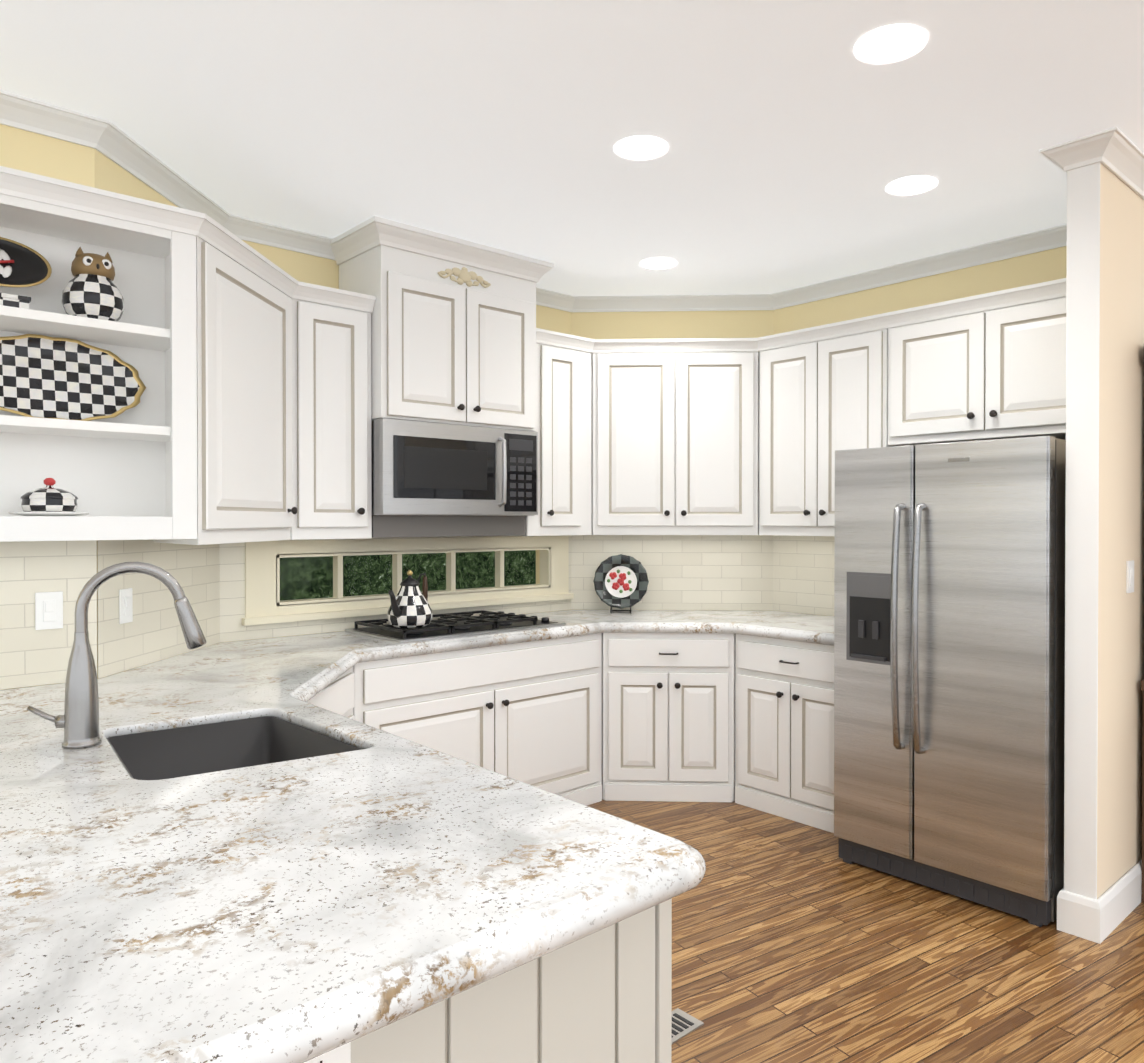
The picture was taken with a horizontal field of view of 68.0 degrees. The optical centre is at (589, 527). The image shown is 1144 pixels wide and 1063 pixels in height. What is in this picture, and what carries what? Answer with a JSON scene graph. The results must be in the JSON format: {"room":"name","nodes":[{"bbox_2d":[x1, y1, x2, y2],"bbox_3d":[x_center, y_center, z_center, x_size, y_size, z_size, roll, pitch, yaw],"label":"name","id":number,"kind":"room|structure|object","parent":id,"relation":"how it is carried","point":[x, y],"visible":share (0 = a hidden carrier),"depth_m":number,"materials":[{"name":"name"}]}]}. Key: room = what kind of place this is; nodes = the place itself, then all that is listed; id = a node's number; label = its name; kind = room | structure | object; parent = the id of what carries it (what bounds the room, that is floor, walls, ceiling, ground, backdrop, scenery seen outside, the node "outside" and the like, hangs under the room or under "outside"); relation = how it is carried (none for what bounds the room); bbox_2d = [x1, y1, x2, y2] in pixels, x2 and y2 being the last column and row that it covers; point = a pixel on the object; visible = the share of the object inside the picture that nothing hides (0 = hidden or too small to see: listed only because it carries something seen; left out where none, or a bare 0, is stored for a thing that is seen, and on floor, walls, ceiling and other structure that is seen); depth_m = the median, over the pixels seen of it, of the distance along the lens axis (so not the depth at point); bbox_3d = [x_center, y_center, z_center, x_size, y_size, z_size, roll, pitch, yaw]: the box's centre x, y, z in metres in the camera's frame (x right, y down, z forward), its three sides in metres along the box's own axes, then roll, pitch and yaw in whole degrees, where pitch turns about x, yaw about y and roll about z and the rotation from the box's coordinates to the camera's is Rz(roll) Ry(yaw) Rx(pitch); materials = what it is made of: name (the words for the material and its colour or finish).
{"room":"kitchen","nodes":[
{"label":"kitchen","id":0,"kind":"room"},
{"bbox_2d":[0,124,94,689],"bbox_3d":[-2.753,0.057,1.832,2.960,2.730,0.120,0,1,-42],"label":"wall","id":1,"kind":"structure","parent":0,"point":[34,153],"depth_m":2.69,"materials":[{"name":"beige paint"}]},
{"bbox_2d":[0,194,196,541],"bbox_3d":[-1.706,-0.449,2.511,0.949,0.978,0.277,0,1,-42],"label":"upper cabinet","id":2,"kind":"object","parent":1,"relation":"attached to","point":[129,474],"visible":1,"depth_m":2.70,"materials":[{"name":"white paint"}]},
{"bbox_2d":[0,237,51,308],"bbox_3d":[-1.743,-0.751,2.500,0.270,0.244,0.127,0,1,-42],"label":"plate","id":3,"kind":"object","parent":2,"relation":"on","point":[22,265],"visible":0.98,"depth_m":2.54,"materials":[{"name":"black ceramic"}]},
{"bbox_2d":[8,478,88,515],"bbox_3d":[-1.631,-0.092,2.564,0.210,0.116,0.210,0,1,-42],"label":"lidded dish","id":4,"kind":"object","parent":2,"relation":"on","point":[49,499],"visible":1,"depth_m":2.51,"materials":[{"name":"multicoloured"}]},
{"bbox_2d":[0,334,145,420],"bbox_3d":[-1.658,-0.460,2.631,0.514,0.270,0.075,0,1,-42],"label":"platter","id":5,"kind":"object","parent":2,"relation":"on","point":[42,376],"visible":0.98,"depth_m":2.65,"materials":[{"name":"ceramic"},{"name":"enamel"},{"name":"gold trim"}]},
{"bbox_2d":[62,247,124,321],"bbox_3d":[-1.548,-0.748,2.648,0.170,0.236,0.170,0,1,-42],"label":"canister","id":6,"kind":"object","parent":2,"relation":"on","point":[90,289],"visible":0.88,"depth_m":2.60,"materials":[{"name":"multicoloured ceramic"}]},
{"bbox_2d":[0,535,834,689],"bbox_3d":[-1.248,0.219,2.719,6.377,0.561,1.777,0,1,-42],"label":"tile backsplash","id":7,"kind":"structure","parent":1,"relation":"attached to","point":[745,572],"depth_m":3.62,"materials":[{"name":"beige tile"}]},
{"bbox_2d":[35,591,62,629],"bbox_3d":[-1.711,0.265,2.687,0.075,0.118,0.014,0,1,-42],"label":"light switch","id":8,"kind":"object","parent":7,"relation":"attached to","point":[48,610],"visible":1,"depth_m":2.68,"materials":[{"name":"white plastic"}]},
{"bbox_2d":[119,588,132,623],"bbox_3d":[-1.600,0.273,2.935,0.014,0.118,0.070,0,0,3],"label":"outlet","id":9,"kind":"object","parent":7,"relation":"attached to","point":[125,605],"visible":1,"depth_m":2.93,"materials":[{"name":"white plastic"}]},
{"bbox_2d":[95,149,216,678],"bbox_3d":[-1.661,0.046,3.205,0.120,2.730,0.834,0,0,3],"label":"wall","id":10,"kind":"structure","parent":0,"point":[111,175],"depth_m":2.90,"materials":[{"name":"beige paint"}]},
{"bbox_2d":[153,236,297,544],"bbox_3d":[-1.357,-0.445,3.232,0.534,0.998,0.860,0,1,-42],"label":"upper cabinet","id":11,"kind":"object","parent":10,"relation":"attached to","point":[244,405],"visible":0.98,"depth_m":3.01,"materials":[{"name":"white paint"}]},
{"bbox_2d":[220,240,570,642],"bbox_3d":[-0.884,0.038,4.338,2.000,2.730,0.120,0,1,-42],"label":"wall","id":12,"kind":"structure","parent":0,"point":[306,268],"depth_m":3.92,"materials":[{"name":"beige paint"}]},
{"bbox_2d":[291,298,371,539],"bbox_3d":[-1.250,-0.448,3.659,0.539,0.998,0.380,0,1,-42],"label":"upper cabinet","id":13,"kind":"object","parent":12,"relation":"attached to","point":[331,433],"visible":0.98,"depth_m":3.60,"materials":[{"name":"white paint"}]},
{"bbox_2d":[242,536,573,625],"bbox_3d":[-0.825,0.238,4.332,1.889,0.364,0.110,0,1,-42],"label":"strip window","id":14,"kind":"structure","parent":12,"relation":"in","point":[264,604],"depth_m":4.14,"materials":[{"name":"beige wood"}]},
{"bbox_2d":[330,216,553,431],"bbox_3d":[-0.699,-0.902,4.098,0.992,0.843,0.466,0,1,-42],"label":"upper cabinet","id":15,"kind":"object","parent":12,"relation":"attached to","point":[453,330],"visible":1,"depth_m":3.89,"materials":[{"name":"white paint"}]},
{"bbox_2d":[371,418,537,537],"bbox_3d":[-0.698,-0.216,4.102,0.862,0.520,0.467,0,1,-42],"label":"over-the-range microwave","id":16,"kind":"object","parent":15,"relation":"attached to","point":[430,479],"visible":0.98,"depth_m":3.93,"materials":[{"name":"silver metal"}]},
{"bbox_2d":[516,343,590,535],"bbox_3d":[-0.193,-0.456,4.624,0.580,0.998,0.380,0,1,-42],"label":"upper cabinet","id":17,"kind":"object","parent":12,"relation":"attached to","point":[563,402],"visible":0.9,"depth_m":4.47,"materials":[{"name":"white paint"}]},
{"bbox_2d":[0,0,1143,295],"bbox_3d":[-0.211,-1.347,3.072,14.000,0.060,8.100,0,1,-42],"label":"ceiling","id":18,"kind":"structure","parent":0,"point":[798,136],"depth_m":2.69,"materials":[{"name":"white paint"}]},
{"bbox_2d":[614,136,667,160],"bbox_3d":[0.180,-1.312,2.943,0.188,0.006,0.188,0,1,-42],"label":"recessed light","id":19,"kind":"object","parent":18,"relation":"in","point":[639,148],"visible":1,"depth_m":2.94,"materials":[{"name":"white"}]},
{"bbox_2d":[640,258,676,269],"bbox_3d":[0.348,-1.323,4.262,0.188,0.006,0.188,0,1,-42],"label":"recessed light","id":20,"kind":"object","parent":18,"relation":"in","point":[658,263],"visible":1,"depth_m":4.25,"materials":[{"name":"white"}]},
{"bbox_2d":[854,24,927,64],"bbox_3d":[0.817,-1.308,2.302,0.188,0.006,0.188,0,1,-42],"label":"recessed light","id":21,"kind":"object","parent":18,"relation":"in","point":[891,44],"visible":1,"depth_m":2.30,"materials":[{"name":"white"}]},
{"bbox_2d":[886,176,937,195],"bbox_3d":[1.245,-1.315,3.273,0.188,0.006,0.188,0,1,-42],"label":"recessed light","id":22,"kind":"object","parent":18,"relation":"in","point":[912,185],"visible":1,"depth_m":3.26,"materials":[{"name":"white"}]},
{"bbox_2d":[571,310,773,610],"bbox_3d":[0.484,0.033,5.002,1.174,2.730,0.120,0,0,3],"label":"wall","id":23,"kind":"structure","parent":0,"point":[680,324],"depth_m":4.93,"materials":[{"name":"beige paint"}]},
{"bbox_2d":[591,351,759,534],"bbox_3d":[0.473,-0.456,4.746,1.164,0.998,0.381,0,0,3],"label":"upper cabinet","id":24,"kind":"object","parent":23,"relation":"attached to","point":[674,443],"visible":0.96,"depth_m":4.59,"materials":[{"name":"white paint"}]},
{"bbox_2d":[0,166,1065,352],"bbox_3d":[-0.131,-0.970,2.905,3.811,0.066,2.340,0,1,-42],"label":"crown molding","id":25,"kind":"structure","parent":24,"relation":"attached to","point":[93,200],"depth_m":3.53,"materials":[{"name":"white paint"}]},
{"bbox_2d":[587,799,1143,1062],"bbox_3d":[1.272,1.455,1.470,14.000,0.060,12.500,0,1,-42],"label":"floor","id":26,"kind":"structure","parent":0,"point":[794,942],"depth_m":2.73,"materials":[{"name":"brown wood"}]},
{"bbox_2d":[307,667,354,719],"bbox_3d":[-1.290,0.970,3.119,0.916,0.884,1.132,0,1,-42],"label":"base cabinet","id":27,"kind":"object","parent":26,"relation":"on","point":[336,696],"visible":0.06,"depth_m":3.22,"materials":[{"name":"white paint"}]},
{"bbox_2d":[353,661,368,724],"bbox_3d":[-1.244,0.967,3.536,0.367,0.884,0.588,0,1,-42],"label":"base cabinet","id":28,"kind":"object","parent":26,"relation":"on","point":[360,670],"depth_m":3.44,"materials":[{"name":"white paint"}]},
{"bbox_2d":[369,645,500,773],"bbox_3d":[-0.868,0.964,3.878,0.649,0.884,0.588,0,1,-42],"label":"base cabinet","id":29,"kind":"object","parent":26,"relation":"on","point":[449,703],"depth_m":3.70,"materials":[{"name":"white paint"}]},
{"bbox_2d":[351,898,671,1062],"bbox_3d":[-1.593,0.987,1.317,2.675,0.882,2.207,0,1,-42],"label":"base cabinet","id":30,"kind":"object","parent":26,"relation":"on","point":[604,995],"depth_m":1.25,"materials":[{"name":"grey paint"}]},
{"bbox_2d":[304,1042,350,1062],"bbox_3d":[-0.319,0.646,0.984,0.090,0.130,0.010,0,1,-42],"label":"outlet","id":31,"kind":"object","parent":30,"relation":"attached to","point":[341,1054],"visible":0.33,"depth_m":1.00,"materials":[{"name":"white plastic"}]},
{"bbox_2d":[0,610,833,1062],"bbox_3d":[-0.652,0.528,2.514,5.777,0.052,2.887,0,1,-42],"label":"countertop","id":32,"kind":"structure","parent":30,"relation":"on","point":[296,910],"depth_m":1.27,"materials":[{"name":"white stone"}]},
{"bbox_2d":[27,562,205,748],"bbox_3d":[-1.117,0.293,2.020,0.357,0.422,0.151,0,1,-42],"label":"pull-down faucet","id":33,"kind":"object","parent":32,"relation":"on","point":[78,721],"visible":1,"depth_m":1.96,"materials":[{"name":"silver metal"}]},
{"bbox_2d":[106,716,361,779],"bbox_3d":[-0.872,0.640,2.026,0.554,0.228,0.672,0,1,-42],"label":"undermount sink","id":34,"kind":"object","parent":32,"relation":"in","point":[192,750],"visible":0.12,"depth_m":2.24,"materials":[{"name":"grey"}]},
{"bbox_2d":[345,610,565,642],"bbox_3d":[-0.633,0.466,4.114,0.931,0.046,0.513,0,1,-42],"label":"gas cooktop","id":35,"kind":"object","parent":32,"relation":"in","point":[460,624],"visible":0.85,"depth_m":3.96,"materials":[{"name":"black metal"}]},
{"bbox_2d":[387,570,432,627],"bbox_3d":[-0.812,0.317,3.797,0.269,0.253,0.200,0,1,-42],"label":"kettle","id":36,"kind":"object","parent":35,"relation":"on","point":[410,607],"visible":1,"depth_m":3.74,"materials":[{"name":"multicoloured ceramic"}]},
{"bbox_2d":[593,554,648,612],"bbox_3d":[0.180,0.318,4.808,0.228,0.328,0.228,0,1,-42],"label":"plate","id":37,"kind":"object","parent":32,"relation":"on","point":[620,581],"visible":1,"depth_m":4.82,"materials":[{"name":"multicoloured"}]},
{"bbox_2d":[501,633,600,805],"bbox_3d":[-0.389,0.961,4.316,0.649,0.884,0.588,0,1,-42],"label":"base cabinet","id":38,"kind":"object","parent":26,"relation":"on","point":[529,713],"depth_m":4.12,"materials":[{"name":"white paint"}]},
{"bbox_2d":[601,633,601,800],"bbox_3d":[-0.030,0.958,4.645,0.325,0.884,0.588,0,1,-42],"label":"base cabinet","id":39,"kind":"object","parent":26,"relation":"on","point":[601,633],"depth_m":4.35,"materials":[{"name":"white paint"}]},
{"bbox_2d":[602,633,735,801],"bbox_3d":[0.448,0.957,4.767,1.114,0.884,1.044,0,1,-42],"label":"base cabinet","id":40,"kind":"object","parent":26,"relation":"on","point":[668,717],"visible":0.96,"depth_m":4.33,"materials":[{"name":"white paint"}]},
{"bbox_2d":[671,1008,703,1044],"bbox_3d":[0.183,1.415,2.352,0.300,0.007,0.100,0,1,-42],"label":"floor vent","id":41,"kind":"object","parent":26,"relation":"in","point":[684,1024],"visible":0.33,"depth_m":2.41,"materials":[{"name":"silver metal"}]},
{"bbox_2d":[735,634,833,832],"bbox_3d":[1.117,0.961,4.351,0.693,0.884,0.902,0,1,-42],"label":"base cabinet","id":42,"kind":"object","parent":26,"relation":"on","point":[784,728],"visible":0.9,"depth_m":4.08,"materials":[{"name":"white paint"}]},
{"bbox_2d":[834,436,1065,926],"bbox_3d":[1.605,0.543,3.528,0.962,1.732,0.840,0,1,-42],"label":"fridge","id":43,"kind":"object","parent":26,"relation":"on","point":[949,647],"visible":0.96,"depth_m":3.19,"materials":[{"name":"silver metal"}]},
{"bbox_2d":[1141,680,1143,902],"bbox_3d":[2.653,0.360,3.365,1.140,2.100,0.506,0,1,-42],"label":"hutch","id":44,"kind":"object","parent":26,"relation":"on","point":[1142,685],"visible":1,"depth_m":3.18,"materials":[{"name":"brown"}]},
{"bbox_2d":[773,246,1066,615],"bbox_3d":[1.734,0.038,4.275,0.120,2.730,1.844,0,1,-42],"label":"wall","id":45,"kind":"structure","parent":0,"point":[1032,268],"depth_m":4.22,"materials":[{"name":"beige paint"}]},
{"bbox_2d":[759,328,892,535],"bbox_3d":[1.223,-0.454,4.457,0.381,0.998,0.872,0,1,-42],"label":"upper cabinet","id":46,"kind":"object","parent":45,"relation":"attached to","point":[821,402],"visible":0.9,"depth_m":4.32,"materials":[{"name":"white paint"}]},
{"bbox_2d":[888,296,1065,445],"bbox_3d":[1.845,-0.668,3.774,0.381,0.560,0.957,0,1,-42],"label":"upper cabinet","id":47,"kind":"object","parent":45,"relation":"attached to","point":[998,373],"visible":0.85,"depth_m":3.70,"materials":[{"name":"white paint"}]},
{"bbox_2d":[1064,162,1143,899],"bbox_3d":[3.248,0.038,4.342,4.194,2.730,0.104,0,1,-42],"label":"wall","id":48,"kind":"structure","parent":0,"point":[1104,610],"depth_m":2.96,"materials":[{"name":"beige paint"}]},
{"bbox_2d":[0,90,1143,311],"bbox_3d":[0.337,-1.282,3.436,9.700,0.076,2.844,0,1,-42],"label":"crown molding","id":49,"kind":"structure","parent":48,"relation":"attached to","point":[1116,150],"depth_m":3.69,"materials":[{"name":"white wood"}]},
{"bbox_2d":[1057,859,1141,943],"bbox_3d":[3.242,1.333,4.346,4.210,0.140,0.136,0,1,-42],"label":"baseboard","id":50,"kind":"structure","parent":48,"relation":"attached to","point":[1100,919],"depth_m":2.95,"materials":[{"name":"white wood"}]},
{"bbox_2d":[1126,560,1133,592],"bbox_3d":[1.997,0.182,3.123,0.075,0.118,0.014,0,1,-42],"label":"light switch","id":51,"kind":"object","parent":48,"relation":"attached to","point":[1129,576],"visible":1,"depth_m":3.11,"materials":[{"name":"white plastic"}]},
{"label":"outside","id":52,"kind":"structure","parent":0,"visible":0},
{"bbox_2d":[280,550,535,600],"bbox_3d":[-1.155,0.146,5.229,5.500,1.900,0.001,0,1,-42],"label":"hedge","id":53,"kind":"object","parent":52,"point":[320,574],"depth_m":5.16,"materials":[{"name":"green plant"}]}
]}

